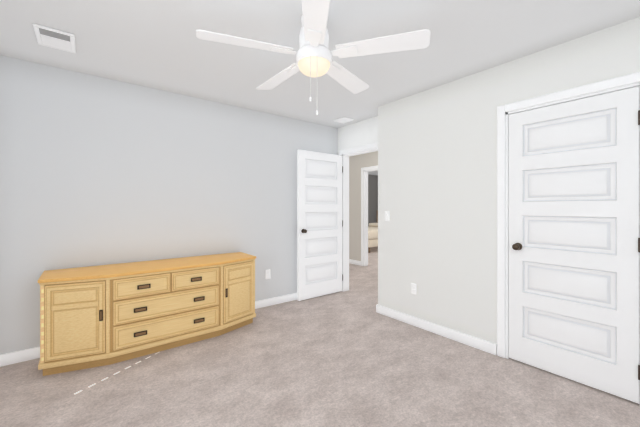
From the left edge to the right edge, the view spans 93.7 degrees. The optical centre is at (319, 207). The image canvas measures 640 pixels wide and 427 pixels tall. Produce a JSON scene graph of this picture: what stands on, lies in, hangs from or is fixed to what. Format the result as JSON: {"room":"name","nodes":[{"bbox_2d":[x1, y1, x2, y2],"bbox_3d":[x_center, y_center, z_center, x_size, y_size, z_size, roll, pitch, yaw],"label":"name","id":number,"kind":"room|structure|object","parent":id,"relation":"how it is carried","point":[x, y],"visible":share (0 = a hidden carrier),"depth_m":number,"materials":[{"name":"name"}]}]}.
{"room":"bedroom","nodes":[
{"label":"bedroom","id":0,"kind":"room"},
{"bbox_2d":[0,17,639,357],"bbox_3d":[1.008,0.025,5.166,9.490,2.440,8.340,0,0,-38],"label":"wall","id":1,"kind":"structure","parent":0,"point":[95,170],"depth_m":2.85,"materials":[{"name":"white paint"}]},
{"bbox_2d":[0,259,496,366],"bbox_3d":[0.879,1.200,5.200,5.232,0.090,12.264,0,0,15],"label":"baseboard","id":2,"kind":"structure","parent":1,"relation":"attached to","point":[32,353],"depth_m":2.86,"materials":[{"name":"white wood"}]},
{"bbox_2d":[266,270,270,278],"bbox_3d":[-0.656,0.845,3.796,0.070,0.114,0.008,0,0,-38],"label":"wall outlet","id":3,"kind":"object","parent":1,"relation":"attached to","point":[268,272],"visible":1,"depth_m":3.80,"materials":[{"name":"white plastic"}]},
{"bbox_2d":[297,150,342,300],"bbox_3d":[0.018,0.236,4.209,0.782,1.995,0.167,0,0,-38],"label":"door","id":4,"kind":"structure","parent":1,"relation":"in","point":[319,175],"depth_m":4.17,"materials":[{"name":"white wood"}]},
{"bbox_2d":[385,211,389,220],"bbox_3d":[0.769,0.100,3.445,0.014,0.114,0.070,0,0,-38],"label":"wall switch","id":5,"kind":"object","parent":1,"relation":"attached to","point":[387,213],"visible":1,"depth_m":3.44,"materials":[{"name":"white plastic"}]},
{"bbox_2d":[411,283,416,294],"bbox_3d":[0.990,0.860,3.168,0.008,0.114,0.070,0,0,-38],"label":"wall outlet","id":6,"kind":"object","parent":1,"relation":"attached to","point":[413,286],"visible":1,"depth_m":3.16,"materials":[{"name":"white plastic"}]},
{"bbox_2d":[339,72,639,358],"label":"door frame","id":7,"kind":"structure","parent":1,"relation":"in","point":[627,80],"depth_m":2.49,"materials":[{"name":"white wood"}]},
{"bbox_2d":[0,247,639,426],"bbox_3d":[0.984,1.295,5.261,9.570,0.100,8.520,0,0,-38],"label":"floor","id":8,"kind":"structure","parent":0,"point":[329,360],"depth_m":2.12,"materials":[{"name":"beige carpet"}]},
{"bbox_2d":[38,252,255,375],"bbox_3d":[-1.452,0.885,2.814,1.724,0.720,0.540,0,0,-38],"label":"dresser","id":9,"kind":"object","parent":8,"relation":"on","point":[100,315],"visible":1,"depth_m":2.49,"materials":[{"name":"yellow wood"}]},
{"bbox_2d":[368,210,377,252],"bbox_3d":[1.693,0.670,9.406,2.090,1.150,1.560,0,0,-38],"label":"bed","id":10,"kind":"object","parent":8,"relation":"on","point":[373,227],"visible":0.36,"depth_m":8.33,"materials":[{"name":"beige fabric"}]},
{"bbox_2d":[0,0,639,174],"bbox_3d":[0.984,-1.245,5.261,9.570,0.100,8.520,0,0,-38],"label":"ceiling","id":11,"kind":"structure","parent":0,"point":[155,44],"depth_m":2.15,"materials":[{"name":"white paint"}]},
{"bbox_2d":[33,23,75,52],"bbox_3d":[-1.867,-1.188,2.122,0.210,0.015,0.300,0,0,-38],"label":"ceiling vent","id":12,"kind":"object","parent":11,"relation":"in","point":[46,36],"visible":1,"depth_m":2.10,"materials":[{"name":"white metal"}]},
{"bbox_2d":[196,0,429,114],"bbox_3d":[-0.069,-0.873,1.939,1.342,0.642,1.279,0,0,-38],"label":"ceiling fan","id":13,"kind":"object","parent":11,"relation":"hanging from","point":[313,58],"depth_m":1.79,"materials":[{"name":"white plastic"}]},
{"bbox_2d":[333,117,353,122],"bbox_3d":[0.320,-1.188,4.082,0.190,0.013,0.210,0,0,-38],"label":"ceiling vent","id":14,"kind":"object","parent":11,"relation":"in","point":[342,119],"visible":1,"depth_m":4.08,"materials":[{"name":"white"}]},
{"bbox_2d":[509,86,639,403],"bbox_3d":[1.793,0.236,2.182,0.167,1.995,0.746,0,0,-38],"label":"door","id":15,"kind":"structure","parent":0,"point":[574,166],"depth_m":2.12,"materials":[{"name":"white wood"}]}
]}

